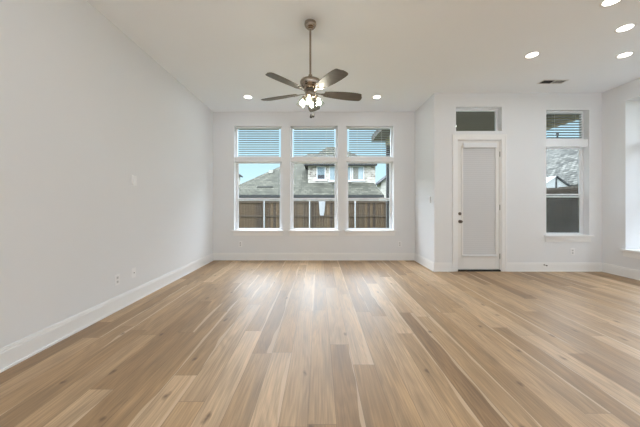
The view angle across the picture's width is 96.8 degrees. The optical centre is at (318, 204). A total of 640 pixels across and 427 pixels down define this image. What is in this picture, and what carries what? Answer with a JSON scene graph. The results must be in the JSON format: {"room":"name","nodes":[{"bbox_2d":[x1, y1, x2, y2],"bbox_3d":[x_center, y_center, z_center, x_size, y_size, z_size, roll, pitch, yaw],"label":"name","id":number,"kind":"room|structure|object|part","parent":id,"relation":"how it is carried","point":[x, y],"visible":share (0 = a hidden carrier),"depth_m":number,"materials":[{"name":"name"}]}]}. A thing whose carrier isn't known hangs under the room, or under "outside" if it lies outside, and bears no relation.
{"room":"empty living room","nodes":[
{"label":"empty living room","id":0,"kind":"room"},
{"bbox_2d":[0,0,212,348],"bbox_3d":[-2.475,-0.330,0.703,0.170,3.950,11.746,0,0,0],"label":"wall","id":1,"kind":"structure","parent":0,"point":[85,110],"depth_m":2.89,"materials":[{"name":"paint"}]},
{"bbox_2d":[0,253,213,372],"bbox_3d":[-2.376,1.163,0.703,0.028,0.165,11.406,0,0,0],"label":"baseboard","id":2,"kind":"structure","parent":1,"relation":"attached to","point":[21,350],"depth_m":2.84,"materials":[{"name":"white paint"}]},
{"bbox_2d":[115,274,119,285],"bbox_3d":[-2.386,0.885,3.360,0.008,0.124,0.076,0,0,0],"label":"power outlet","id":3,"kind":"object","parent":1,"relation":"attached to","point":[117,277],"visible":1,"depth_m":3.36,"materials":[{"name":"white plastic"}]},
{"bbox_2d":[132,267,135,277],"bbox_3d":[-2.386,0.873,3.660,0.008,0.124,0.076,0,0,0],"label":"outlet","id":4,"kind":"object","parent":1,"relation":"attached to","point":[133,269],"visible":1,"depth_m":3.65,"materials":[{"name":"white plastic"}]},
{"bbox_2d":[132,175,136,185],"bbox_3d":[-2.379,-0.315,3.660,0.021,0.124,0.076,0,0,0],"label":"light switch","id":5,"kind":"object","parent":1,"relation":"attached to","point":[134,178],"visible":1,"depth_m":3.65,"materials":[{"name":"white plastic"}]},
{"bbox_2d":[213,112,414,252],"bbox_3d":[-0.113,-0.330,6.491,4.555,3.950,0.170,0,0,0],"label":"wall","id":6,"kind":"structure","parent":0,"point":[225,124],"depth_m":6.41,"materials":[{"name":"paint"}]},
{"bbox_2d":[232,127,283,235],"bbox_3d":[-1.376,-0.546,6.463,1.159,2.477,0.225,0,0,0],"label":"window","id":7,"kind":"structure","parent":6,"relation":"in","point":[239,160],"depth_m":6.52,"materials":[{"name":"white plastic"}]},
{"bbox_3d":[-1.376,0.583,6.436,1.159,0.036,0.170,0,0,0],"label":"sill","id":8,"kind":"part","parent":7,"relation":"part of","materials":[{"name":"white paint"}]},
{"bbox_2d":[238,127,278,156],"bbox_3d":[-1.376,-1.437,6.491,0.929,0.692,0.054,0,0,0],"label":"window blind","id":9,"kind":"object","parent":7,"relation":"attached to","point":[240,128],"visible":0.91,"depth_m":6.49,"materials":[{"name":"plastic"}]},
{"bbox_3d":[-1.376,-1.099,6.491,0.929,0.016,0.050,0,0,0],"label":"rail","id":10,"kind":"part","parent":9,"relation":"part of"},
{"bbox_3d":[-1.376,0.203,6.531,0.997,0.728,0.032,0,0,0],"label":"sash","id":11,"kind":"part","parent":7,"relation":"part of","materials":[{"name":"glass"}]},
{"bbox_3d":[-1.376,-0.538,6.556,0.997,0.883,0.025,0,0,0],"label":"sash","id":12,"kind":"part","parent":7,"relation":"part of","materials":[{"name":"clear glass"}]},
{"bbox_2d":[213,253,414,259],"bbox_3d":[-0.113,1.163,6.392,4.555,0.165,0.028,0,0,0],"label":"baseboard","id":13,"kind":"structure","parent":6,"relation":"attached to","point":[216,256],"depth_m":6.39,"materials":[{"name":"white paint"}]},
{"bbox_2d":[288,127,339,235],"bbox_3d":[-0.113,-0.546,6.463,1.155,2.477,0.225,0,0,0],"label":"window","id":14,"kind":"structure","parent":6,"relation":"in","point":[294,160],"depth_m":6.52,"materials":[{"name":"white plastic"}]},
{"bbox_2d":[294,127,333,156],"bbox_3d":[-0.113,-1.437,6.491,0.925,0.692,0.054,0,0,0],"label":"window blind","id":15,"kind":"object","parent":14,"relation":"attached to","point":[295,128],"visible":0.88,"depth_m":6.49,"materials":[{"name":"white plastic"}]},
{"bbox_3d":[-0.113,-1.099,6.491,0.925,0.016,0.050,0,0,0],"label":"rail","id":16,"kind":"part","parent":15,"relation":"part of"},
{"bbox_3d":[-0.113,0.583,6.436,1.155,0.036,0.170,0,0,0],"label":"sill","id":17,"kind":"part","parent":14,"relation":"part of","materials":[{"name":"white paint"}]},
{"bbox_3d":[-0.113,0.203,6.531,0.993,0.728,0.032,0,0,0],"label":"sash","id":18,"kind":"part","parent":14,"relation":"part of","materials":[{"name":"white plastic"}]},
{"bbox_3d":[-0.113,-0.538,6.556,0.993,0.883,0.025,0,0,0],"label":"sash","id":19,"kind":"part","parent":14,"relation":"part of","materials":[{"name":"clear glass"}]},
{"bbox_2d":[344,127,395,235],"bbox_3d":[1.148,-0.546,6.463,1.159,2.477,0.225,0,0,0],"label":"window","id":20,"kind":"structure","parent":6,"relation":"in","point":[349,160],"depth_m":6.52,"materials":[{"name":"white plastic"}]},
{"bbox_3d":[1.148,-0.538,6.556,0.997,0.883,0.025,0,0,0],"label":"sash","id":21,"kind":"part","parent":20,"relation":"part of","materials":[{"name":"white plastic"}]},
{"bbox_3d":[1.148,0.203,6.531,0.997,0.728,0.032,0,0,0],"label":"sash","id":22,"kind":"part","parent":20,"relation":"part of","materials":[{"name":"glass"}]},
{"bbox_2d":[349,127,389,156],"bbox_3d":[1.148,-1.437,6.491,0.929,0.692,0.054,0,0,0],"label":"window blind","id":23,"kind":"object","parent":20,"relation":"attached to","point":[350,128],"visible":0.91,"depth_m":6.49,"materials":[{"name":"white plastic"}]},
{"bbox_3d":[1.148,-1.099,6.491,0.929,0.016,0.050,0,0,0],"label":"rail","id":24,"kind":"part","parent":23,"relation":"part of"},
{"bbox_3d":[1.148,0.583,6.436,1.159,0.036,0.170,0,0,0],"label":"sill","id":25,"kind":"part","parent":20,"relation":"part of","materials":[{"name":"white paint"}]},
{"bbox_2d":[0,260,639,426],"bbox_3d":[1.460,1.445,0.703,7.700,0.400,11.406,0,0,0],"label":"floor","id":26,"kind":"structure","parent":0,"point":[225,343],"depth_m":2.35,"materials":[{"name":"brown wood"}]},
{"bbox_2d":[87,0,639,111],"bbox_3d":[1.460,-2.205,0.703,7.700,0.200,11.406,0,0,0],"label":"ceiling","id":27,"kind":"structure","parent":0,"point":[404,52],"depth_m":3.72,"materials":[{"name":"paint"}]},
{"bbox_2d":[243,95,252,98],"bbox_3d":[-1.384,-2.102,5.535,0.188,0.006,0.188,0,0,0],"label":"recessed light","id":28,"kind":"object","parent":27,"relation":"in","point":[244,96],"visible":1,"depth_m":5.53,"materials":[{"name":"white paint"}]},
{"bbox_2d":[261,19,361,117],"bbox_3d":[-0.095,-1.549,3.321,1.226,1.112,1.187,0,0,0],"label":"ceiling fan","id":29,"kind":"object","parent":27,"relation":"hanging from","point":[310,84],"visible":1,"depth_m":3.23,"materials":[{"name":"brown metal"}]},
{"bbox_3d":[-0.472,-1.295,3.424,0.473,0.039,0.155,0,0,23],"label":"blade","id":30,"kind":"part","parent":29,"relation":"part of","materials":[{"name":"brown wood"}]},
{"bbox_3d":[-0.355,-1.295,2.967,0.155,0.039,0.473,0,0,41],"label":"blade","id":31,"kind":"part","parent":29,"relation":"part of","materials":[{"name":"brown wood"}]},
{"bbox_3d":[-0.066,-1.295,3.676,0.160,0.039,0.478,0,0,0],"label":"blade","id":32,"kind":"part","parent":29,"relation":"part of","materials":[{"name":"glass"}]},
{"bbox_3d":[0.114,-1.295,2.938,0.155,0.039,0.473,0,0,-31],"label":"blade","id":33,"kind":"part","parent":29,"relation":"part of","materials":[{"name":"brown wood"}]},
{"bbox_3d":[0.288,-1.295,3.375,0.473,0.039,0.155,0,0,-13],"label":"blade","id":34,"kind":"part","parent":29,"relation":"part of","materials":[{"name":"brown wood"}]},
{"bbox_2d":[372,95,381,98],"bbox_3d":[1.130,-2.102,5.535,0.188,0.006,0.188,0,0,0],"label":"recessed light","id":35,"kind":"object","parent":27,"relation":"in","point":[375,96],"visible":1,"depth_m":5.53,"materials":[{"name":"white plastic"}]},
{"bbox_2d":[524,51,540,58],"bbox_3d":[2.990,-2.102,3.985,0.188,0.006,0.188,0,0,0],"label":"recessed light","id":36,"kind":"object","parent":27,"relation":"in","point":[536,53],"visible":1,"depth_m":3.97,"materials":[{"name":"white"}]},
{"bbox_2d":[526,52,537,57],"bbox_3d":[2.990,-2.103,3.985,0.140,0.004,0.140,0,0,31],"label":"diffuser","id":37,"kind":"object","parent":36,"relation":"attached to","point":[533,54],"depth_m":3.99,"materials":[{"name":"white plastic"}]},
{"bbox_2d":[537,80,567,83],"bbox_3d":[3.987,-2.101,4.845,0.425,0.008,0.160,0,0,0],"label":"ceiling vent","id":38,"kind":"object","parent":27,"relation":"in","point":[542,81],"visible":1,"depth_m":4.84,"materials":[{"name":"white metal"}]},
{"bbox_2d":[599,0,621,7],"bbox_3d":[3.020,-2.102,2.930,0.188,0.006,0.188,0,0,0],"label":"recessed light","id":39,"kind":"object","parent":27,"relation":"in","point":[605,3],"visible":1,"depth_m":2.96,"materials":[{"name":"white"}]},
{"bbox_2d":[602,0,618,5],"bbox_3d":[3.020,-2.103,2.930,0.140,0.004,0.140,0,0,-31],"label":"diffuser","id":40,"kind":"object","parent":39,"relation":"attached to","point":[605,2],"depth_m":2.95,"materials":[{"name":"white plastic"}]},
{"bbox_2d":[615,51,634,58],"bbox_3d":[4.290,-2.102,3.985,0.188,0.006,0.188,0,0,0],"label":"recessed light","id":41,"kind":"object","parent":27,"relation":"in","point":[626,54],"visible":1,"depth_m":3.98,"materials":[{"name":"white"}]},
{"bbox_2d":[618,52,631,57],"bbox_3d":[4.290,-2.103,3.985,0.140,0.004,0.140,0,0,-31],"label":"diffuser","id":42,"kind":"object","parent":41,"relation":"attached to","point":[626,54],"depth_m":3.98,"materials":[{"name":"white plastic"}]},
{"bbox_2d":[614,23,636,32],"bbox_3d":[3.640,-2.102,3.377,0.188,0.006,0.188,0,0,0],"label":"recessed light","id":43,"kind":"object","parent":27,"relation":"in","point":[626,27],"visible":1,"depth_m":3.36,"materials":[{"name":"white"}]},
{"bbox_2d":[617,24,633,31],"bbox_3d":[3.640,-2.103,3.377,0.140,0.004,0.140,0,0,-31],"label":"diffuser","id":44,"kind":"object","parent":43,"relation":"attached to","point":[626,27],"depth_m":3.36,"materials":[{"name":"white plastic"}]},
{"bbox_2d":[415,93,442,262],"bbox_3d":[2.250,-0.330,5.953,0.170,3.950,1.246,0,0,0],"label":"wall","id":45,"kind":"structure","parent":0,"point":[429,116],"depth_m":5.56,"materials":[{"name":"paint"}]},
{"bbox_2d":[414,253,433,270],"bbox_3d":[2.151,1.163,5.868,0.028,0.165,1.076,0,0,0],"label":"baseboard","id":46,"kind":"structure","parent":45,"relation":"attached to","point":[421,260],"depth_m":5.78,"materials":[{"name":"white paint"}]},
{"bbox_2d":[443,93,601,262],"bbox_3d":[3.822,-0.330,5.415,2.975,3.950,0.170,0,0,0],"label":"wall","id":47,"kind":"structure","parent":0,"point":[521,116],"depth_m":5.33,"materials":[{"name":"paint"}]},
{"bbox_2d":[456,109,497,130],"bbox_3d":[3.003,-1.617,5.478,0.863,0.455,0.045,0,0,0],"label":"window","id":48,"kind":"structure","parent":47,"relation":"attached to","point":[495,110],"depth_m":5.46,"materials":[{"name":"white plastic"}]},
{"bbox_2d":[457,139,500,270],"bbox_3d":[3.006,0.018,5.388,0.831,2.495,0.224,0,0,0],"label":"door","id":49,"kind":"structure","parent":47,"relation":"attached to","point":[478,160],"depth_m":5.35,"materials":[{"name":"white paint"}]},
{"bbox_2d":[463,148,494,254],"bbox_3d":[3.016,-0.067,5.355,0.608,2.027,0.006,0,0,0],"label":"shade","id":50,"kind":"object","parent":49,"relation":"attached to","point":[478,163],"depth_m":5.35,"materials":[{"name":"white fabric"}]},
{"bbox_3d":[3.014,-0.068,5.343,0.672,2.085,0.014,0,0,0],"label":"lite frame","id":51,"kind":"part","parent":49,"relation":"part of","materials":[{"name":"paint"}]},
{"bbox_3d":[3.013,0.949,5.326,0.646,0.032,0.020,0,0,0],"label":"rail","id":52,"kind":"part","parent":49,"relation":"part of","materials":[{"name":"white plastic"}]},
{"bbox_3d":[3.016,-1.120,5.324,0.628,0.090,0.022,0,0,0],"label":"head rail","id":53,"kind":"part","parent":49,"relation":"part of","materials":[{"name":"white plastic"}]},
{"bbox_2d":[452,134,506,271],"bbox_3d":[3.006,-0.037,5.318,1.011,2.565,0.024,0,0,0],"label":"door frame","id":54,"kind":"structure","parent":47,"relation":"attached to","point":[503,137],"depth_m":5.31,"materials":[{"name":"white paint"}]},
{"bbox_2d":[434,263,601,271],"bbox_3d":[3.729,1.163,5.316,3.161,0.165,0.028,0,0,0],"label":"baseboard","id":55,"kind":"structure","parent":47,"relation":"attached to","point":[438,267],"depth_m":5.31,"materials":[{"name":"white paint"}]},
{"bbox_2d":[544,112,593,241],"bbox_3d":[4.669,-0.546,5.388,0.897,2.477,0.225,0,0,0],"label":"window","id":56,"kind":"structure","parent":47,"relation":"attached to","point":[561,209],"depth_m":5.47,"materials":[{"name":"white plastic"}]},
{"bbox_3d":[4.669,-0.624,5.479,0.735,0.957,0.025,0,0,0],"label":"sash","id":57,"kind":"part","parent":56,"relation":"part of","materials":[{"name":"white plastic"}]},
{"bbox_3d":[4.669,0.176,5.455,0.735,0.782,0.032,0,0,0],"label":"sash","id":58,"kind":"part","parent":56,"relation":"part of","materials":[{"name":"grey glass"}]},
{"bbox_2d":[546,111,582,138],"bbox_3d":[4.669,-1.516,5.415,0.667,0.535,0.054,0,0,0],"label":"window blind","id":59,"kind":"object","parent":56,"relation":"attached to","point":[554,113],"visible":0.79,"depth_m":5.41,"materials":[{"name":"white plastic"}]},
{"bbox_3d":[4.669,-1.256,5.415,0.667,0.016,0.050,0,0,0],"label":"rail","id":60,"kind":"part","parent":59,"relation":"part of","materials":[{"name":"white plastic"}]},
{"bbox_3d":[4.669,0.583,5.360,0.897,0.036,0.170,0,0,0],"label":"sill","id":61,"kind":"part","parent":56,"relation":"part of","materials":[{"name":"white paint"}]},
{"bbox_2d":[570,248,574,254],"bbox_3d":[4.756,0.875,5.326,0.076,0.124,0.008,0,0,0],"label":"power outlet","id":62,"kind":"object","parent":47,"relation":"attached to","point":[572,250],"visible":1,"depth_m":5.33,"materials":[{"name":"white plastic"}]},
{"bbox_2d":[602,78,639,269],"bbox_3d":[5.480,-0.330,0.165,0.340,3.950,10.670,0,0,0],"label":"wall","id":63,"kind":"structure","parent":0,"point":[620,104],"depth_m":5.00,"materials":[{"name":"paint"}]},
{"bbox_2d":[602,263,639,280],"bbox_3d":[5.296,1.163,0.165,0.028,0.165,10.330,0,0,0],"label":"baseboard","id":64,"kind":"structure","parent":63,"relation":"attached to","point":[607,268],"depth_m":4.97,"materials":[{"name":"white paint"}]},
{"bbox_2d":[620,249,639,258],"bbox_3d":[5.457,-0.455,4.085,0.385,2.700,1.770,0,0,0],"label":"window sill","id":65,"kind":"structure","parent":63,"relation":"in","point":[632,253],"depth_m":4.81,"materials":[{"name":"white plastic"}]},
{"bbox_3d":[5.430,0.782,4.085,0.330,0.038,1.770,0,0,0],"label":"sill","id":66,"kind":"part","parent":65,"relation":"part of","materials":[{"name":"white paint"}]},
{"bbox_3d":[4.322,1.475,7.605,3.955,0.340,4.190,0,0,0],"label":"patio slab","id":67,"kind":"object","parent":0,"visible":0},
{"bbox_2d":[371,111,578,227],"bbox_3d":[4.040,-0.545,7.705,4.420,3.700,4.390,0,0,0],"label":"porch roof","id":68,"kind":"structure","parent":67,"relation":"on","point":[465,120],"depth_m":7.59,"materials":[{"name":"grey"}]},
{"bbox_3d":[2.300,-0.325,9.400,0.140,3.260,0.140,0,0,0],"label":"porch post","id":69,"kind":"part","parent":68,"relation":"part of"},
{"label":"outside","id":70,"kind":"structure","parent":0,"visible":0},
{"bbox_3d":[0.000,1.745,20.000,120.000,0.200,110.000,0,0,0],"label":"ground","id":71,"kind":"structure","parent":70,"visible":0},
{"bbox_2d":[239,147,383,222],"bbox_3d":[-1.740,-2.315,33.170,15.380,7.920,14.460,0,0,0],"label":"house","id":72,"kind":"structure","parent":71,"relation":"on","point":[310,180],"depth_m":27.57,"materials":[{"name":"stone"}]},
{"bbox_2d":[353,167,357,178],"bbox_3d":[3.587,-3.105,27.738,0.520,1.218,0.005,0,0,0],"label":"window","id":73,"kind":"structure","parent":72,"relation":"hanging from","point":[355,169],"depth_m":27.74,"materials":[{"name":"white glass"}]},
{"bbox_2d":[239,201,385,227],"bbox_3d":[-2.433,0.704,15.264,19.135,1.882,0.139,0,0,0],"label":"wooden fence","id":74,"kind":"object","parent":71,"relation":"on","point":[252,214],"visible":0.17,"depth_m":15.31,"materials":[{"name":"brown wood"}]},
{"bbox_3d":[-2.475,-0.160,15.289,19.050,0.090,0.042,0,0,0],"label":"rail","id":75,"kind":"part","parent":74,"relation":"part of","materials":[{"name":"brown wood"}]},
{"bbox_3d":[-2.475,0.590,15.289,19.050,0.090,0.042,0,0,0],"label":"rail","id":76,"kind":"part","parent":74,"relation":"part of","materials":[{"name":"brown wood"}]},
{"bbox_2d":[319,201,324,215],"bbox_3d":[0.161,0.175,15.247,0.356,0.780,0.018,0,0,0],"label":"hanging cloth","id":77,"kind":"object","parent":74,"relation":"hanging from","point":[321,203],"visible":0.92,"depth_m":15.24,"materials":[{"name":"white fabric"}]},
{"bbox_2d":[375,175,385,197],"bbox_3d":[12.475,-2.330,41.500,8.450,7.950,4.000,0,0,0],"label":"house","id":78,"kind":"structure","parent":71,"relation":"on","point":[381,184],"depth_m":40.00,"materials":[{"name":"white paint"}]},
{"bbox_2d":[546,176,570,187],"bbox_3d":[10.774,0.155,15.010,1.850,2.980,4.140,0,0,0],"label":"garden shed","id":79,"kind":"object","parent":71,"relation":"on","point":[553,181],"visible":0.19,"depth_m":13.00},
{"bbox_3d":[10.349,-0.960,15.030,1.000,0.730,4.100,0,0,0],"label":"roof panel","id":80,"kind":"part","parent":79,"relation":"part of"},
{"bbox_3d":[11.274,-1.005,14.990,0.850,0.660,4.100,0,0,0],"label":"roof panel","id":81,"kind":"part","parent":79,"relation":"part of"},
{"bbox_2d":[546,133,577,185],"bbox_3d":[22.000,-2.530,23.250,12.000,8.350,28.500,0,0,0],"label":"house","id":82,"kind":"structure","parent":71,"relation":"on","point":[562,163],"depth_m":21.67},
{"bbox_2d":[546,186,578,232],"bbox_3d":[7.141,0.554,0.570,0.065,2.182,29.140,0,0,0],"label":"wooden fence","id":83,"kind":"object","parent":71,"relation":"on","point":[571,189],"visible":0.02,"depth_m":8.19,"materials":[{"name":"brown wood"}]},
{"bbox_3d":[7.129,-0.420,0.505,0.042,0.090,29.010,0,0,0],"label":"rail","id":84,"kind":"part","parent":83,"relation":"part of","materials":[{"name":"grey wood"}]}
]}

